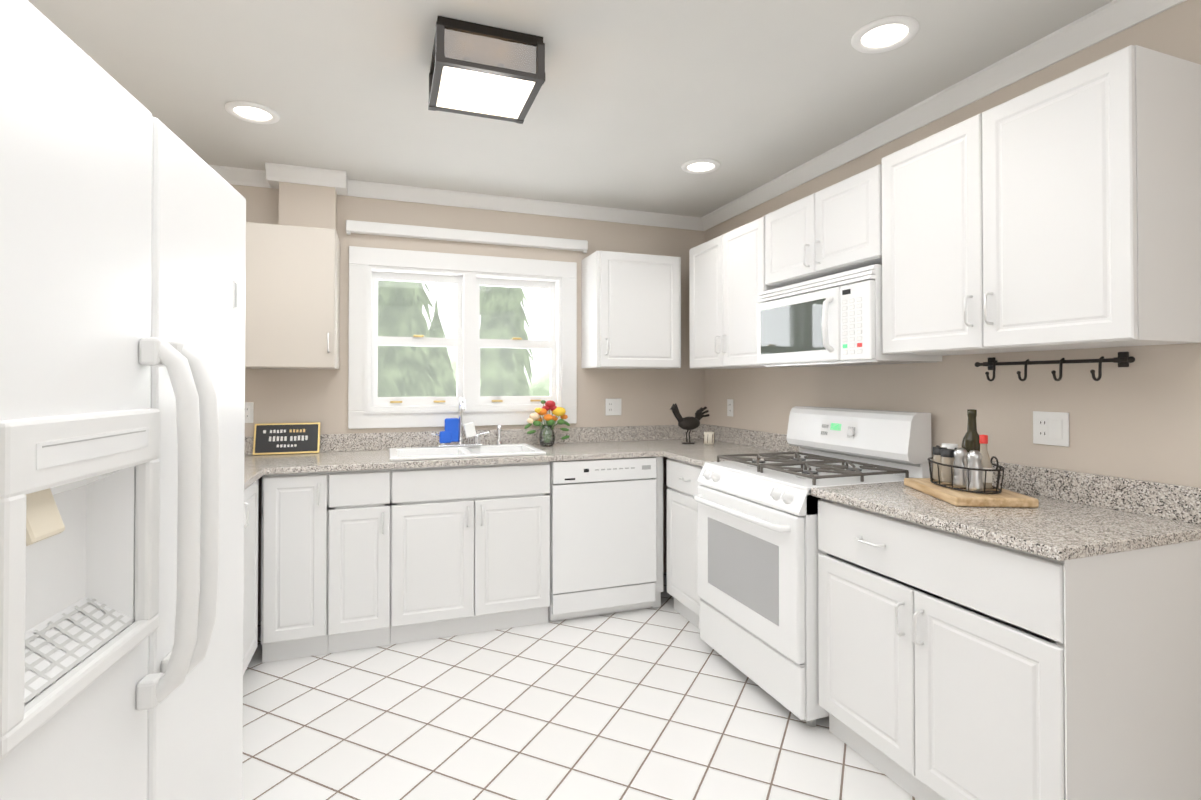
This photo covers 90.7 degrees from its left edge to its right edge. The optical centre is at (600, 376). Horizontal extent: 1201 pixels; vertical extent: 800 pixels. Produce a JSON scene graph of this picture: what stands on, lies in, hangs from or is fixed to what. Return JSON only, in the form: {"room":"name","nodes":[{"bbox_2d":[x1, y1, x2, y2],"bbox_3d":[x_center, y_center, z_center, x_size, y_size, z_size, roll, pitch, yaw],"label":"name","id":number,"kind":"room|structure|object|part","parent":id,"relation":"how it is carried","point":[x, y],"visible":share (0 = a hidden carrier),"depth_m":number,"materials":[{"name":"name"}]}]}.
{"room":"kitchen","nodes":[
{"label":"kitchen","id":0,"kind":"room"},
{"bbox_2d":[279,182,336,230],"bbox_3d":[-1.640,-0.972,3.337,0.280,0.335,0.140,0,-1,-20],"label":"wall","id":1,"kind":"structure","parent":0,"point":[306,205],"depth_m":3.27,"materials":[{"name":"paint"}]},
{"bbox_2d":[260,162,351,191],"bbox_3d":[-1.606,-1.101,3.246,0.396,0.078,0.058,0,-1,-20],"label":"crown molding","id":2,"kind":"structure","parent":1,"relation":"attached to","point":[275,173],"depth_m":3.25,"materials":[{"name":"white wood"}]},
{"bbox_2d":[230,184,704,620],"bbox_3d":[-0.843,0.113,3.774,3.645,2.495,0.160,0,-1,-20],"label":"wall","id":3,"kind":"structure","parent":0,"point":[649,397],"depth_m":3.76,"materials":[{"name":"paint"}]},
{"bbox_2d":[208,164,278,188],"bbox_3d":[-2.046,-1.102,3.224,0.560,0.078,0.080,0,-1,-20],"label":"crown molding","id":4,"kind":"structure","parent":3,"relation":"attached to","point":[233,175],"depth_m":3.26,"materials":[{"name":"white wood"}]},
{"bbox_2d":[245,402,253,422],"bbox_3d":[-1.958,0.197,3.277,0.070,0.114,0.008,0,-1,-20],"label":"outlet","id":5,"kind":"object","parent":3,"relation":"attached to","point":[249,406],"visible":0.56,"depth_m":3.28,"materials":[{"name":"white plastic"}]},
{"bbox_2d":[245,222,339,369],"bbox_3d":[-1.709,-0.416,3.185,0.542,0.740,0.362,0,-1,-20],"label":"upper cabinet","id":6,"kind":"object","parent":3,"relation":"attached to","point":[292,306],"visible":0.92,"depth_m":3.07,"materials":[{"name":"beige wood"}]},
{"bbox_2d":[348,246,576,428],"bbox_3d":[-0.839,-0.227,3.761,1.390,1.065,0.194,0,-1,-20],"label":"window","id":7,"kind":"structure","parent":3,"relation":"in","point":[466,274],"depth_m":3.69,"materials":[{"name":"white wood"}]},
{"bbox_2d":[346,220,587,252],"bbox_3d":[-0.783,-0.865,3.686,1.470,0.076,0.059,0,-1,-20],"label":"shade valance","id":8,"kind":"object","parent":3,"relation":"attached to","point":[397,230],"visible":0.98,"depth_m":3.64,"materials":[{"name":"white"}]},
{"bbox_2d":[337,180,703,230],"bbox_3d":[-0.418,-1.095,3.812,2.340,0.078,0.080,0,-1,-20],"label":"crown molding","id":9,"kind":"structure","parent":3,"relation":"attached to","point":[365,189],"depth_m":3.77,"materials":[{"name":"white wood"}]},
{"bbox_2d":[605,398,620,415],"bbox_3d":[0.089,0.203,4.017,0.116,0.114,0.008,0,-1,-20],"label":"outlet","id":10,"kind":"object","parent":3,"relation":"attached to","point":[612,406],"visible":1,"depth_m":4.01,"materials":[{"name":"white plastic"}]},
{"bbox_2d":[581,251,680,368],"bbox_3d":[0.207,-0.419,3.878,0.580,0.720,0.362,0,-1,-20],"label":"upper cabinet","id":11,"kind":"object","parent":3,"relation":"attached to","point":[630,310],"visible":1,"depth_m":3.74,"materials":[{"name":"white wood"}]},
{"bbox_2d":[28,0,1113,216],"bbox_3d":[0.137,-1.188,1.079,3.645,0.050,5.920,0,-1,-20],"label":"ceiling","id":12,"kind":"structure","parent":0,"point":[636,104],"depth_m":2.30,"materials":[{"name":"paint"}]},
{"bbox_2d":[225,101,279,123],"bbox_3d":[-1.505,-1.142,2.569,0.208,0.009,0.208,0,-1,-20],"label":"recessed light","id":13,"kind":"object","parent":12,"relation":"in","point":[252,112],"visible":1,"depth_m":2.56,"materials":[{"name":"white plastic"}]},
{"bbox_2d":[428,16,544,123],"bbox_3d":[-0.415,-1.075,2.112,0.358,0.150,0.358,0,-1,-20],"label":"ceiling light fixture","id":14,"kind":"object","parent":12,"relation":"attached to","point":[483,71],"visible":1,"depth_m":2.00,"materials":[{"name":"white glass"}]},
{"bbox_2d":[681,159,719,173],"bbox_3d":[0.541,-1.135,3.203,0.208,0.009,0.208,0,-1,-20],"label":"recessed light","id":15,"kind":"object","parent":12,"relation":"in","point":[699,166],"visible":0.98,"depth_m":3.20,"materials":[{"name":"white plastic"}]},
{"bbox_2d":[851,16,918,52],"bbox_3d":[0.956,-1.148,1.997,0.208,0.009,0.208,0,-1,-20],"label":"recessed light","id":16,"kind":"object","parent":12,"relation":"in","point":[884,34],"visible":0.98,"depth_m":1.99,"materials":[{"name":"white plastic"}]},
{"bbox_2d":[242,572,916,799],"bbox_3d":[0.137,1.357,1.052,3.645,0.050,5.920,0,-1,-20],"label":"floor","id":17,"kind":"structure","parent":0,"point":[664,701],"depth_m":2.29,"materials":[{"name":"tile"}]},
{"bbox_2d":[0,0,245,799],"bbox_3d":[-1.111,0.425,1.002,0.816,1.812,0.910,0,-1,-14],"label":"refrigerator","id":18,"kind":"object","parent":17,"relation":"on","point":[122,309],"visible":1,"depth_m":0.94,"materials":[{"name":"white metal"}]},
{"bbox_3d":[-0.773,0.399,0.832,0.075,1.740,0.413,0,-1,-14],"label":"door","id":19,"kind":"part","parent":18,"relation":"part of","materials":[{"name":"white"}]},
{"bbox_2d":[243,480,257,674],"bbox_3d":[-1.640,0.895,2.049,0.652,0.895,1.274,0,-1,-20],"label":"base cabinet","id":20,"kind":"object","parent":17,"relation":"on","point":[250,622],"visible":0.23,"depth_m":2.59,"materials":[{"name":"white wood"}]},
{"bbox_2d":[244,444,271,489],"bbox_3d":[-1.627,0.380,2.030,0.660,0.130,1.240,0,-1,-20],"label":"countertop","id":21,"kind":"structure","parent":20,"relation":"on","point":[255,466],"depth_m":2.84,"materials":[{"name":"stone"}]},
{"bbox_2d":[261,471,336,662],"bbox_3d":[-1.537,0.906,3.098,0.314,0.896,0.617,0,-1,-20],"label":"base cabinet","id":22,"kind":"object","parent":17,"relation":"on","point":[299,544],"depth_m":2.82,"materials":[{"name":"white wood"}]},
{"bbox_2d":[337,469,400,651],"bbox_3d":[-1.283,0.907,3.190,0.349,0.896,0.617,0,-1,-20],"label":"base cabinet","id":23,"kind":"object","parent":17,"relation":"on","point":[356,559],"depth_m":2.92,"materials":[{"name":"white wood"}]},
{"bbox_2d":[401,462,549,642],"bbox_3d":[-0.776,0.909,3.373,0.854,0.896,0.617,0,-1,-20],"label":"base cabinet","id":24,"kind":"object","parent":17,"relation":"on","point":[475,539],"depth_m":3.09,"materials":[{"name":"white wood"}]},
{"bbox_2d":[548,457,656,621],"bbox_3d":[-0.068,0.912,3.603,0.622,0.893,0.612,0,-1,-20],"label":"dishwasher","id":25,"kind":"object","parent":17,"relation":"on","point":[602,536],"visible":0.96,"depth_m":3.32,"materials":[{"name":"white metal"}]},
{"bbox_2d":[652,456,662,607],"bbox_3d":[-0.066,0.911,3.630,0.715,0.896,0.617,0,-1,-20],"label":"base cabinet","id":26,"kind":"object","parent":17,"relation":"on","point":[659,479],"depth_m":3.47,"materials":[{"name":"white wood"}]},
{"bbox_2d":[245,424,729,473],"bbox_3d":[-0.701,0.394,3.379,3.319,0.130,0.667,0,-1,-20],"label":"countertop","id":27,"kind":"structure","parent":26,"relation":"on","point":[356,451],"depth_m":3.45,"materials":[{"name":"stone"}]},
{"bbox_2d":[253,422,320,454],"bbox_3d":[-1.746,0.343,3.306,0.330,0.168,0.058,0,-1,-20],"label":"sign","id":28,"kind":"object","parent":27,"relation":"on","point":[283,438],"visible":1,"depth_m":3.30,"materials":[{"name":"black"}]},
{"bbox_2d":[431,397,501,446],"bbox_3d":[-0.779,0.266,3.502,0.423,0.293,0.188,0,-1,-20],"label":"faucet","id":29,"kind":"object","parent":27,"relation":"on","point":[461,408],"visible":0.79,"depth_m":3.54,"materials":[{"name":"silver metal"}]},
{"bbox_2d":[439,418,458,442],"bbox_3d":[-0.889,0.315,3.484,0.112,0.145,0.030,0,-1,-20],"label":"cloth","id":30,"kind":"object","parent":29,"relation":"hanging from","point":[450,434],"visible":0.96,"depth_m":3.48,"materials":[{"name":"blue fabric"}]},
{"bbox_2d":[389,443,545,460],"bbox_3d":[-0.764,0.503,3.354,0.810,0.182,0.500,0,-1,-20],"label":"sink","id":31,"kind":"object","parent":27,"relation":"in","point":[434,452],"visible":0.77,"depth_m":3.43,"materials":[{"name":"white ceramic"}]},
{"bbox_2d":[464,422,480,445],"bbox_3d":[-0.763,0.338,3.521,0.096,0.140,0.036,0,-1,-20],"label":"sponge caddy","id":32,"kind":"object","parent":31,"relation":"on","point":[470,430],"visible":1,"depth_m":3.51,"materials":[{"name":"silver metal"}]},
{"bbox_2d":[524,400,569,446],"bbox_3d":[-0.331,0.288,3.709,0.294,0.288,0.111,0,-1,-20],"label":"flower vase","id":33,"kind":"object","parent":27,"relation":"on","point":[547,427],"visible":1,"depth_m":3.69,"materials":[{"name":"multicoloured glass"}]},
{"bbox_2d":[671,403,709,443],"bbox_3d":[0.584,0.301,3.878,0.350,0.265,0.124,0,-1,-20],"label":"rooster figurine","id":34,"kind":"object","parent":27,"relation":"on","point":[688,423],"visible":1,"depth_m":3.84,"materials":[{"name":"black metal"}]},
{"bbox_2d":[704,432,714,444],"bbox_3d":[0.699,0.394,3.822,0.072,0.078,0.072,0,-1,-20],"label":"candle","id":35,"kind":"object","parent":27,"relation":"on","point":[709,438],"visible":1,"depth_m":3.79,"materials":[{"name":"beige wax"}]},
{"bbox_2d":[667,458,702,628],"bbox_3d":[0.737,0.908,3.321,0.652,0.895,0.505,0,-1,-20],"label":"base cabinet","id":36,"kind":"object","parent":17,"relation":"on","point":[682,479],"visible":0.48,"depth_m":3.26,"materials":[{"name":"white wood"}]},
{"bbox_2d":[660,428,798,466],"bbox_3d":[0.746,0.393,3.304,0.649,0.130,0.459,0,-1,-20],"label":"countertop","id":37,"kind":"structure","parent":36,"relation":"on","point":[728,441],"depth_m":3.58,"materials":[{"name":"stone"}]},
{"bbox_2d":[693,406,931,726],"bbox_3d":[0.896,0.750,2.690,0.728,1.198,0.775,0,-1,-20],"label":"stove","id":38,"kind":"object","parent":17,"relation":"on","point":[758,551],"visible":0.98,"depth_m":2.50,"materials":[{"name":"white metal"}]},
{"bbox_2d":[818,498,1200,799],"bbox_3d":[1.240,0.893,1.929,0.652,0.895,0.873,0,-1,-20],"label":"base cabinet","id":39,"kind":"object","parent":17,"relation":"on","point":[953,666],"visible":0.92,"depth_m":1.59,"materials":[{"name":"white wood"}]},
{"bbox_2d":[811,461,1200,560],"bbox_3d":[1.245,0.379,1.932,0.642,0.130,0.882,0,-1,-20],"label":"countertop","id":40,"kind":"structure","parent":39,"relation":"on","point":[1075,515],"depth_m":1.75,"materials":[{"name":"stone"}]},
{"bbox_2d":[904,478,1038,507],"bbox_3d":[1.273,0.400,2.074,0.250,0.029,0.400,0,-1,5],"label":"cutting board","id":41,"kind":"object","parent":40,"relation":"on","point":[1006,498],"visible":0.69,"depth_m":1.92,"materials":[{"name":"brown wood"}]},
{"bbox_2d":[927,409,1004,493],"bbox_3d":[1.279,0.248,2.088,0.187,0.269,0.383,0,-1,2],"label":"wire caddy","id":42,"kind":"object","parent":41,"relation":"on","point":[967,465],"visible":1,"depth_m":2.03,"materials":[{"name":"black metal"}]},
{"bbox_2d":[933,447,946,479],"bbox_3d":[1.253,0.319,2.188,0.047,0.119,0.047,0,-1,2],"label":"spice jar","id":43,"kind":"object","parent":42,"relation":"on","point":[936,450],"depth_m":2.18,"materials":[{"name":"beige glass"}]},
{"bbox_2d":[941,449,954,482],"bbox_3d":[1.245,0.318,2.124,0.047,0.119,0.047,0,-1,2],"label":"spice jar","id":44,"kind":"object","parent":42,"relation":"on","point":[947,455],"depth_m":2.11,"materials":[{"name":"beige glass"}]},
{"bbox_2d":[942,443,957,448],"bbox_3d":[1.304,0.314,2.215,0.052,0.128,0.052,0,-1,2],"label":"spice jar","id":45,"kind":"object","parent":42,"relation":"on","point":[944,445],"depth_m":2.20,"materials":[{"name":"white plastic"}]},
{"bbox_2d":[961,409,979,452],"bbox_3d":[1.314,0.246,2.097,0.067,0.263,0.067,0,-1,2],"label":"oil bottle","id":46,"kind":"object","parent":42,"relation":"on","point":[970,441],"depth_m":2.08,"materials":[{"name":"green glass"}]},
{"bbox_2d":[979,435,991,488],"bbox_3d":[1.306,0.286,2.022,0.049,0.180,0.049,0,-1,2],"label":"sauce bottle","id":47,"kind":"object","parent":42,"relation":"on","point":[983,439],"depth_m":2.00,"materials":[{"name":"beige"}]},
{"bbox_2d":[704,0,1200,487],"bbox_3d":[1.802,0.090,1.583,0.160,2.495,5.760,0,-1,-20],"label":"wall","id":48,"kind":"structure","parent":0,"point":[1139,418],"depth_m":2.10,"materials":[{"name":"paint"}]},
{"bbox_2d":[727,399,732,416],"bbox_3d":[0.860,0.204,3.934,0.008,0.114,0.070,0,-1,-20],"label":"outlet","id":49,"kind":"object","parent":48,"relation":"attached to","point":[729,407],"visible":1,"depth_m":3.93,"materials":[{"name":"white plastic"}]},
{"bbox_2d":[689,216,780,368],"bbox_3d":[0.835,-0.441,3.487,0.362,0.767,0.833,0,-1,-20],"label":"upper cabinet","id":50,"kind":"object","parent":48,"relation":"attached to","point":[727,286],"visible":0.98,"depth_m":3.37,"materials":[{"name":"white wood"}]},
{"bbox_2d":[765,164,881,286],"bbox_3d":[1.107,-0.655,2.737,0.362,0.364,0.754,0,-1,-20],"label":"upper cabinet","id":51,"kind":"object","parent":48,"relation":"attached to","point":[836,228],"visible":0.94,"depth_m":2.62,"materials":[{"name":"white wood"}]},
{"bbox_2d":[757,264,941,366],"bbox_3d":[1.076,-0.247,2.722,0.428,0.381,0.754,0,-1,-20],"label":"microwave","id":52,"kind":"object","parent":51,"relation":"attached to","point":[831,320],"visible":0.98,"depth_m":2.53,"materials":[{"name":"white plastic"},{"name":"glass"}]},
{"bbox_2d":[700,0,1186,230],"bbox_3d":[1.673,-1.118,1.634,0.058,0.078,5.600,0,-1,-20],"label":"crown molding","id":53,"kind":"structure","parent":48,"relation":"attached to","point":[1108,20],"depth_m":2.29,"materials":[{"name":"white wood"}]},
{"bbox_2d":[882,45,1200,355],"bbox_3d":[1.379,-0.479,1.983,0.362,0.772,0.834,0,-1,-20],"label":"upper cabinet","id":54,"kind":"object","parent":48,"relation":"attached to","point":[1062,212],"visible":1,"depth_m":1.72,"materials":[{"name":"white wood"}]},
{"bbox_2d":[1033,411,1068,446],"bbox_3d":[1.545,0.177,2.037,0.008,0.114,0.116,0,-1,-20],"label":"outlet","id":55,"kind":"object","parent":48,"relation":"attached to","point":[1050,428],"visible":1,"depth_m":2.03,"materials":[{"name":"white plastic"}]},
{"bbox_2d":[974,352,1134,380],"bbox_3d":[1.510,-0.031,2.023,0.086,0.091,0.515,0,-1,-20],"label":"hook rail","id":56,"kind":"object","parent":48,"relation":"attached to","point":[1123,359],"visible":1,"depth_m":1.96,"materials":[{"name":"black metal"}]},
{"label":"outside","id":57,"kind":"structure","parent":0,"visible":0},
{"bbox_2d":[422,282,549,395],"bbox_3d":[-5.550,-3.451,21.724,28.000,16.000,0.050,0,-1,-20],"label":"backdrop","id":58,"kind":"structure","parent":57,"point":[448,321],"depth_m":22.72,"materials":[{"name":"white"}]},
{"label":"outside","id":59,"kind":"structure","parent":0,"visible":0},
{"bbox_2d":[378,280,439,396],"bbox_3d":[-4.136,-1.396,12.134,2.387,9.502,2.422,0,-1,-20],"label":"tree","id":60,"kind":"object","parent":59,"point":[402,350],"depth_m":11.67,"materials":[{"name":"green plant"}]},
{"bbox_2d":[422,299,455,396],"bbox_3d":[-4.922,0.941,17.625,3.157,6.710,3.423,0,-1,-20],"label":"tree","id":61,"kind":"object","parent":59,"point":[446,362],"depth_m":17.52,"materials":[{"name":"green plant"}]},
{"bbox_2d":[480,286,535,395],"bbox_3d":[-2.430,-1.899,14.835,2.394,10.579,2.255,0,-1,-20],"label":"tree","id":62,"kind":"object","parent":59,"point":[502,335],"depth_m":14.35,"materials":[{"name":"green plant"}]}
]}

